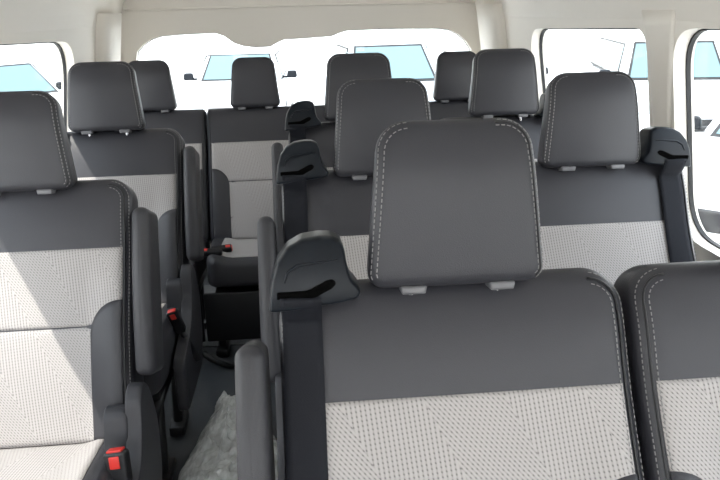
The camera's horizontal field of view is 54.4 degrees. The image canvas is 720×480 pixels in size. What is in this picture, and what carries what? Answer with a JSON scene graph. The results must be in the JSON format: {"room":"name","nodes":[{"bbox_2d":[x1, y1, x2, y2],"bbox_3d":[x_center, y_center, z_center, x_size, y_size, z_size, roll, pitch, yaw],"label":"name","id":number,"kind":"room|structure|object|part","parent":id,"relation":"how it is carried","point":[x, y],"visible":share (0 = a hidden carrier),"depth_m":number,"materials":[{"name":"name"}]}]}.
{"room":"vehicle interior","nodes":[
{"label":"vehicle interior","id":0,"kind":"room"},
{"bbox_2d":[0,0,124,131],"bbox_3d":[-0.843,0.174,1.094,0.592,1.725,5.610,-3,18,-4],"label":"wall","id":1,"kind":"structure","parent":0,"point":[71,24],"depth_m":2.63,"materials":[{"name":"white plastic"}]},
{"bbox_2d":[0,42,66,130],"bbox_3d":[-1.175,-0.379,2.325,0.100,0.572,1.264,-3,18,-4],"label":"window","id":2,"kind":"structure","parent":1,"relation":"in","point":[59,47],"depth_m":2.87,"materials":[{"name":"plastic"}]},
{"bbox_2d":[95,13,121,61],"bbox_3d":[-1.201,-0.539,3.389,0.168,1.060,0.280,-3,18,-4],"label":"trim","id":3,"kind":"structure","parent":1,"relation":"attached to","point":[108,25],"depth_m":3.16,"materials":[{"name":"beige plastic"}]},
{"bbox_2d":[164,268,276,479],"bbox_3d":[-0.034,0.967,1.480,2.260,0.060,5.710,-3,18,-4],"label":"floor","id":4,"kind":"structure","parent":0,"point":[213,379],"depth_m":2.55,"materials":[{"name":"plastic"}]},
{"bbox_2d":[0,91,163,479],"bbox_3d":[-0.738,0.325,1.480,0.568,1.192,0.762,-3,18,-4],"label":"passenger seat","id":5,"kind":"object","parent":4,"relation":"on","point":[81,331],"visible":1,"depth_m":1.59,"materials":[{"name":"grey fabric"}]},
{"bbox_3d":[-0.767,0.337,1.581,0.463,0.251,0.117,-3,18,-4],"label":"fabric panel","id":6,"kind":"part","parent":5,"relation":"part of","materials":[{"name":"grey fabric"}]},
{"bbox_3d":[-0.746,0.509,1.409,0.370,0.051,0.380,-3,18,-4],"label":"fabric panel","id":7,"kind":"part","parent":5,"relation":"part of","materials":[{"name":"white fabric"}]},
{"bbox_3d":[-0.779,0.119,1.600,0.463,0.165,0.096,-3,18,-4],"label":"fabric panel","id":8,"kind":"part","parent":5,"relation":"part of","materials":[{"name":"grey fabric"}]},
{"bbox_3d":[-0.780,0.178,1.651,0.506,0.591,0.340,-3,18,-4],"label":"backrest","id":9,"kind":"part","parent":5,"relation":"part of","materials":[{"name":"grey fabric"}]},
{"bbox_3d":[-0.498,0.118,1.645,0.046,0.390,0.242,-3,18,-4],"label":"armrest","id":10,"kind":"part","parent":5,"relation":"part of","materials":[{"name":"grey leather"}]},
{"bbox_2d":[67,61,203,479],"bbox_3d":[-0.805,0.078,2.211,0.568,1.206,0.762,-3,18,-4],"label":"passenger seat","id":11,"kind":"object","parent":4,"relation":"on","point":[108,138],"visible":0.5,"depth_m":2.32,"materials":[{"name":"grey leather"}]},
{"bbox_3d":[-0.846,-0.121,2.334,0.463,0.165,0.096,-3,18,-4],"label":"fabric panel","id":12,"kind":"part","parent":11,"relation":"part of","materials":[{"name":"grey fabric"}]},
{"bbox_3d":[-0.847,-0.062,2.384,0.506,0.591,0.340,-3,18,-4],"label":"backrest","id":13,"kind":"part","parent":11,"relation":"part of","materials":[{"name":"grey leather"}]},
{"bbox_2d":[144,304,178,394],"bbox_3d":[-0.810,0.329,2.142,0.494,0.170,0.475,-3,18,-4],"label":"seat cushion","id":14,"kind":"object","parent":11,"relation":"on","point":[157,381],"depth_m":2.08,"materials":[{"name":"grey fabric"}]},
{"bbox_3d":[-0.808,0.430,2.184,0.440,0.045,0.430,-3,18,-4],"label":"seat frame","id":15,"kind":"part","parent":11,"relation":"part of","materials":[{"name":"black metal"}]},
{"bbox_3d":[-0.600,0.604,2.107,0.048,0.263,0.120,-3,18,-4],"label":"leg","id":16,"kind":"part","parent":11,"relation":"part of","materials":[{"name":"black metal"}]},
{"bbox_3d":[-0.624,0.518,2.372,0.048,0.263,0.120,-3,18,-4],"label":"leg","id":17,"kind":"part","parent":11,"relation":"part of","materials":[{"name":"black metal"}]},
{"bbox_3d":[-0.566,-0.122,2.379,0.046,0.390,0.242,-3,18,-4],"label":"armrest","id":18,"kind":"part","parent":11,"relation":"part of","materials":[{"name":"grey leather"}]},
{"bbox_2d":[203,351,234,367],"bbox_3d":[-0.390,0.476,2.812,0.502,0.046,0.110,-1,18,0],"label":"cable bundle","id":19,"kind":"object","parent":4,"relation":"on","point":[213,358],"visible":0.23,"depth_m":2.79,"materials":[{"name":"black rubber"}]},
{"bbox_2d":[203,285,260,346],"bbox_3d":[-0.202,0.319,3.354,1.830,0.005,0.710,-3,18,-4],"label":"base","id":20,"kind":"object","parent":4,"relation":"on","point":[207,288],"visible":0.02,"depth_m":3.02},
{"bbox_2d":[129,60,211,341],"bbox_3d":[-0.902,-0.161,3.012,0.468,1.151,0.720,-3,18,-4],"label":"seat","id":21,"kind":"object","parent":20,"relation":"on","point":[154,79],"visible":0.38,"depth_m":3.14,"materials":[{"name":"grey leather"}]},
{"bbox_3d":[-0.920,-0.275,3.174,0.468,0.591,0.340,-3,18,-4],"label":"backrest","id":22,"kind":"part","parent":21,"relation":"part of","materials":[{"name":"grey leather"}]},
{"bbox_3d":[-0.919,-0.334,3.124,0.424,0.165,0.096,-3,18,-4],"label":"fabric panel","id":23,"kind":"part","parent":21,"relation":"part of","materials":[{"name":"grey fabric"}]},
{"bbox_2d":[189,238,209,281],"bbox_3d":[-0.886,0.100,2.963,0.456,0.151,0.404,-3,18,-4],"label":"seat cushion","id":24,"kind":"object","parent":21,"relation":"on","point":[200,266],"depth_m":2.94,"materials":[{"name":"grey leather"}]},
{"bbox_3d":[-0.882,0.211,2.993,0.401,0.045,0.390,-3,18,-4],"label":"seat frame","id":25,"kind":"part","parent":21,"relation":"part of","materials":[{"name":"black metal"}]},
{"bbox_3d":[-0.864,0.327,2.823,0.460,0.210,0.017,-3,18,-4],"label":"under panel","id":26,"kind":"part","parent":21,"relation":"part of","materials":[{"name":"black plastic"}]},
{"bbox_3d":[-0.717,0.282,3.153,0.048,0.213,0.120,-3,18,-4],"label":"leg","id":27,"kind":"part","parent":21,"relation":"part of","materials":[{"name":"black metal"}]},
{"bbox_2d":[203,57,290,356],"bbox_3d":[-0.437,-0.184,3.047,0.476,1.151,0.729,-3,18,-4],"label":"seat","id":28,"kind":"object","parent":20,"relation":"on","point":[241,137],"visible":0.62,"depth_m":3.14,"materials":[{"name":"grey leather"}]},
{"bbox_3d":[-0.572,0.363,2.897,0.048,0.213,0.120,-3,18,-4],"label":"leg","id":29,"kind":"part","parent":28,"relation":"part of","materials":[{"name":"black metal"}]},
{"bbox_3d":[-0.398,0.304,2.858,0.460,0.210,0.017,-3,18,-4],"label":"under panel","id":30,"kind":"part","parent":28,"relation":"part of","materials":[{"name":"black plastic"}]},
{"bbox_2d":[207,238,258,286],"bbox_3d":[-0.420,0.077,2.998,0.456,0.151,0.404,-3,18,-4],"label":"seat cushion","id":31,"kind":"object","parent":28,"relation":"on","point":[231,262],"depth_m":2.81,"materials":[{"name":"grey leather"}]},
{"bbox_3d":[-0.416,0.188,3.028,0.401,0.045,0.390,-3,18,-4],"label":"seat frame","id":32,"kind":"part","parent":28,"relation":"part of","materials":[{"name":"black metal"}]},
{"bbox_3d":[-0.422,0.024,3.001,0.332,0.047,0.310,-3,18,-4],"label":"fabric panel","id":33,"kind":"part","parent":28,"relation":"part of","materials":[{"name":"grey fabric"}]},
{"bbox_3d":[-0.454,-0.298,3.209,0.468,0.591,0.340,-3,18,-4],"label":"backrest","id":34,"kind":"part","parent":28,"relation":"part of","materials":[{"name":"grey fabric"}]},
{"bbox_3d":[-0.453,-0.357,3.159,0.424,0.165,0.096,-3,18,-4],"label":"fabric panel","id":35,"kind":"part","parent":28,"relation":"part of","materials":[{"name":"grey fabric"}]},
{"bbox_3d":[-0.441,-0.139,3.139,0.424,0.251,0.117,-3,18,-4],"label":"fabric panel","id":36,"kind":"part","parent":28,"relation":"part of","materials":[{"name":"grey fabric"}]},
{"bbox_2d":[314,105,328,121],"bbox_3d":[0.030,-0.207,3.082,0.468,1.151,0.720,-3,18,-4],"label":"seat","id":37,"kind":"object","parent":20,"relation":"on","point":[319,109],"visible":0.02,"depth_m":3.21,"materials":[{"name":"grey leather"}]},
{"bbox_2d":[429,51,505,119],"bbox_3d":[0.496,-0.230,3.117,0.468,1.151,0.720,-3,18,-4],"label":"seat","id":38,"kind":"object","parent":20,"relation":"on","point":[452,80],"visible":0.18,"depth_m":3.23,"materials":[{"name":"grey leather"}]},
{"bbox_3d":[0.478,-0.344,3.279,0.468,0.591,0.340,-3,18,-4],"label":"backrest","id":39,"kind":"part","parent":38,"relation":"part of","materials":[{"name":"grey leather"}]},
{"bbox_2d":[271,52,391,254],"bbox_3d":[0.005,0.037,2.272,0.565,1.210,0.762,-3,18,-4],"label":"passenger seat","id":40,"kind":"object","parent":4,"relation":"on","point":[302,122],"visible":0.23,"depth_m":2.37,"materials":[{"name":"grey leather"}]},
{"bbox_3d":[-0.274,-0.136,2.401,0.046,0.390,0.242,-3,18,-4],"label":"armrest","id":41,"kind":"part","parent":40,"relation":"part of","materials":[{"name":"grey leather"}]},
{"bbox_3d":[0.014,-0.104,2.449,0.506,0.591,0.340,-3,18,-4],"label":"backrest","id":42,"kind":"part","parent":40,"relation":"part of","materials":[{"name":"grey leather"}]},
{"bbox_2d":[257,78,430,479],"bbox_3d":[0.063,0.285,1.540,0.565,1.194,0.762,-3,18,-4],"label":"passenger seat","id":43,"kind":"object","parent":4,"relation":"on","point":[315,197],"visible":0.34,"depth_m":1.65,"materials":[{"name":"grey leather"}]},
{"bbox_3d":[-0.214,0.139,1.664,0.046,0.390,0.242,-3,18,-4],"label":"armrest","id":44,"kind":"part","parent":43,"relation":"part of","materials":[{"name":"grey leather"}]},
{"bbox_3d":[0.072,0.136,1.715,0.506,0.591,0.340,-3,18,-4],"label":"backrest","id":45,"kind":"part","parent":43,"relation":"part of","materials":[{"name":"grey leather"}]},
{"bbox_3d":[0.073,0.077,1.664,0.463,0.165,0.096,-3,18,-4],"label":"fabric panel","id":46,"kind":"part","parent":43,"relation":"part of","materials":[{"name":"grey fabric"}]},
{"bbox_2d":[235,118,643,479],"bbox_3d":[0.138,0.508,0.835,0.565,1.206,0.762,-3,18,-4],"label":"passenger seat","id":47,"kind":"object","parent":4,"relation":"on","point":[458,356],"visible":1,"depth_m":0.97,"materials":[{"name":"grey leather"}]},
{"bbox_3d":[-0.140,0.334,0.964,0.046,0.390,0.242,-3,18,-4],"label":"armrest","id":48,"kind":"part","parent":47,"relation":"part of","materials":[{"name":"grey leather"}]},
{"bbox_3d":[0.148,0.366,1.012,0.506,0.591,0.340,-3,18,-4],"label":"backrest","id":49,"kind":"part","parent":47,"relation":"part of","materials":[{"name":"grey fabric"}]},
{"bbox_3d":[0.148,0.306,0.962,0.463,0.165,0.096,-3,18,-4],"label":"fabric panel","id":50,"kind":"part","parent":47,"relation":"part of","materials":[{"name":"white fabric"}]},
{"bbox_2d":[441,48,544,160],"bbox_3d":[0.540,0.010,2.312,0.506,1.210,0.762,-3,18,-4],"label":"passenger seat","id":51,"kind":"object","parent":4,"relation":"on","point":[503,81],"visible":0.24,"depth_m":2.42,"materials":[{"name":"grey leather"}]},
{"bbox_3d":[0.520,-0.129,2.487,0.506,0.591,0.340,-3,18,-4],"label":"backrest","id":52,"kind":"part","parent":51,"relation":"part of","materials":[{"name":"grey leather"}]},
{"bbox_2d":[535,71,696,284],"bbox_3d":[0.603,0.258,1.580,0.506,1.194,0.762,-3,18,-4],"label":"passenger seat","id":53,"kind":"object","parent":4,"relation":"on","point":[612,199],"visible":0.47,"depth_m":1.71,"materials":[{"name":"grey leather"}]},
{"bbox_3d":[0.583,0.051,1.703,0.463,0.165,0.096,-3,18,-4],"label":"fabric panel","id":54,"kind":"part","parent":53,"relation":"part of","materials":[{"name":"grey fabric"}]},
{"bbox_3d":[0.582,0.111,1.753,0.506,0.591,0.340,-3,18,-4],"label":"backrest","id":55,"kind":"part","parent":53,"relation":"part of","materials":[{"name":"grey leather"}]},
{"bbox_2d":[614,260,719,479],"bbox_3d":[0.679,0.482,0.876,0.506,1.206,0.762,-3,18,-4],"label":"passenger seat","id":56,"kind":"object","parent":4,"relation":"on","point":[671,311],"visible":0.95,"depth_m":1.01,"materials":[{"name":"grey leather"}]},
{"bbox_3d":[0.659,0.281,1.000,0.463,0.165,0.096,-3,18,-4],"label":"fabric panel","id":57,"kind":"part","parent":56,"relation":"part of","materials":[{"name":"grey fabric"}]},
{"bbox_3d":[-0.309,0.767,2.002,0.330,0.004,0.670,-3,18,-4],"label":"cardboard sheet","id":58,"kind":"object","parent":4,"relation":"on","visible":0},
{"bbox_2d":[178,391,277,479],"bbox_3d":[-0.386,0.667,2.087,0.330,0.126,0.832,-3,18,-4],"label":"plastic bag","id":59,"kind":"object","parent":58,"relation":"on","point":[214,455],"visible":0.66,"depth_m":2.12,"materials":[{"name":"grey plastic"}]},
{"bbox_2d":[474,0,719,260],"bbox_3d":[0.743,0.096,1.213,0.592,1.725,5.610,-3,18,-4],"label":"wall","id":60,"kind":"structure","parent":0,"point":[525,20],"depth_m":1.98,"materials":[{"name":"white plastic"}]},
{"bbox_2d":[476,4,507,49],"bbox_3d":[0.685,-0.626,3.512,0.168,1.060,0.320,-3,18,-4],"label":"trim","id":61,"kind":"structure","parent":60,"relation":"attached to","point":[490,17],"depth_m":3.27,"materials":[{"name":"beige plastic"}]},
{"bbox_2d":[539,28,636,92],"bbox_3d":[0.830,-0.482,2.495,0.099,0.569,1.044,-3,18,-4],"label":"window","id":62,"kind":"structure","parent":60,"relation":"in","point":[543,30],"depth_m":2.91,"materials":[{"name":"rubber"}]},
{"bbox_2d":[641,10,674,127],"bbox_3d":[0.841,-0.315,1.933,0.120,0.610,0.180,-3,18,-4],"label":"trim","id":63,"kind":"structure","parent":60,"relation":"attached to","point":[659,25],"depth_m":1.87,"materials":[{"name":"white plastic"}]},
{"bbox_2d":[686,29,719,248],"bbox_3d":[0.940,-0.091,1.276,0.101,0.583,1.294,-3,18,-4],"label":"window","id":64,"kind":"structure","parent":60,"relation":"in","point":[698,33],"depth_m":1.86,"materials":[{"name":"rubber"}]},
{"bbox_3d":[-0.294,-0.703,3.851,2.300,1.760,0.050,-3,18,-4],"label":"wall","id":65,"kind":"structure","parent":0,"visible":0},
{"bbox_2d":[121,0,480,245],"bbox_3d":[-0.288,-0.672,3.788,1.940,1.580,0.060,-3,18,-4],"label":"door","id":66,"kind":"structure","parent":65,"relation":"in","point":[249,23],"depth_m":3.61,"materials":[{"name":"beige plastic"}]},
{"bbox_3d":[-0.289,-1.200,3.590,1.800,0.017,0.012,-3,18,-4],"label":"moulding","id":67,"kind":"part","parent":66,"relation":"part of","materials":[{"name":"beige plastic"}]},
{"label":"outside","id":68,"kind":"structure","parent":0,"visible":0},
{"bbox_2d":[0,29,719,243],"bbox_3d":[-3.409,-10.241,38.583,120.000,0.180,160.000,-3,18,-4],"label":"ground","id":69,"kind":"structure","parent":68,"point":[565,50],"depth_m":41.43,"materials":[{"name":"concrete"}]},
{"bbox_2d":[0,61,61,107],"bbox_3d":[-6.228,-2.273,11.988,4.011,1.450,2.200,10,22,32],"label":"parked car","id":70,"kind":"object","parent":69,"relation":"on","point":[14,75],"visible":0.28,"depth_m":11.83,"materials":[{"name":"white paint"}]},
{"bbox_3d":[-5.817,-2.627,11.583,0.507,0.498,1.440,10,22,32],"label":"windshield frame","id":71,"kind":"part","parent":70,"relation":"part of","materials":[{"name":"glass"}]},
{"bbox_2d":[56,81,61,89],"bbox_3d":[-5.338,-2.739,12.426,0.090,0.140,0.280,10,22,32],"label":"mirror","id":72,"kind":"object","parent":70,"relation":"attached to","point":[58,84],"depth_m":12.39,"materials":[{"name":"black plastic"}]},
{"bbox_2d":[181,48,296,112],"bbox_3d":[-2.344,-3.077,14.188,2.200,1.420,4.311,-2,18,-2],"label":"parked car","id":73,"kind":"object","parent":69,"relation":"on","point":[212,87],"visible":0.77,"depth_m":13.41,"materials":[{"name":"white paint"}]},
{"bbox_2d":[183,73,196,80],"bbox_3d":[-3.284,-3.168,13.575,0.280,0.140,0.090,-2,18,-2],"label":"mirror","id":74,"kind":"object","parent":73,"relation":"attached to","point":[187,76],"depth_m":13.54,"materials":[{"name":"black plastic"}]},
{"bbox_3d":[-2.327,-3.338,13.534,1.440,0.473,0.543,-2,18,-2],"label":"windshield frame","id":75,"kind":"part","parent":73,"relation":"part of","materials":[{"name":"metal"}]},
{"bbox_2d":[283,70,296,77],"bbox_3d":[-1.367,-3.241,13.655,0.280,0.140,0.090,-2,18,-2],"label":"mirror","id":76,"kind":"object","parent":73,"relation":"attached to","point":[290,73],"depth_m":13.62,"materials":[{"name":"black plastic"}]},
{"bbox_2d":[322,39,435,104],"bbox_3d":[0.445,-2.650,12.365,2.200,1.620,4.512,-4,18,-8],"label":"parked car","id":77,"kind":"object","parent":69,"relation":"on","point":[407,58],"visible":0.09,"depth_m":11.76,"materials":[{"name":"metal"}]},
{"bbox_3d":[0.522,-2.946,11.679,1.440,0.577,0.569,-4,18,-8],"label":"windshield frame","id":78,"kind":"part","parent":77,"relation":"part of","materials":[{"name":"black rubber"}]},
{"bbox_2d":[434,46,548,84],"bbox_3d":[2.393,-2.987,13.595,2.200,1.400,4.511,-2,18,-1],"label":"parked car","id":79,"kind":"object","parent":69,"relation":"on","point":[448,48],"visible":0.04,"depth_m":13.99,"materials":[{"name":"white paint"}]},
{"bbox_2d":[583,33,719,134],"bbox_3d":[5.002,-2.592,11.850,2.200,1.620,4.512,2,18,9],"label":"parked car","id":80,"kind":"object","parent":69,"relation":"on","point":[626,53],"visible":0.32,"depth_m":10.71,"materials":[{"name":"white paint"}]},
{"bbox_3d":[4.831,-2.753,10.739,1.440,0.557,0.412,2,18,9],"label":"windshield frame","id":81,"kind":"part","parent":80,"relation":"part of","materials":[{"name":"metal"}]},
{"bbox_2d":[694,119,712,131],"bbox_3d":[4.660,-1.613,9.861,0.840,0.180,0.065,2,18,9],"label":"grille","id":82,"kind":"object","parent":80,"relation":"attached to","point":[705,122],"depth_m":9.79,"materials":[{"name":"black plastic"}]},
{"bbox_2d":[694,112,719,242],"bbox_3d":[4.454,-0.829,6.888,2.200,1.400,4.511,15,24,41],"label":"parked car","id":83,"kind":"object","parent":69,"relation":"on","point":[707,143],"visible":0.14,"depth_m":5.82,"materials":[{"name":"white paint"}]},
{"bbox_2d":[694,115,706,130],"bbox_3d":[3.373,-1.180,7.043,0.280,0.140,0.090,15,24,41],"label":"mirror","id":84,"kind":"object","parent":83,"relation":"attached to","point":[697,119],"depth_m":7.00,"materials":[{"name":"black plastic"}]},
{"bbox_2d":[697,208,719,233],"bbox_3d":[2.942,-0.107,5.415,0.840,0.180,0.065,15,24,41],"label":"grille","id":85,"kind":"object","parent":83,"relation":"attached to","point":[709,217],"depth_m":5.53,"materials":[{"name":"black plastic"}]},
{"bbox_3d":[4.057,-1.120,6.356,1.440,0.456,0.567,15,24,41],"label":"windshield frame","id":86,"kind":"part","parent":83,"relation":"part of","materials":[{"name":"black rubber"}]}
]}

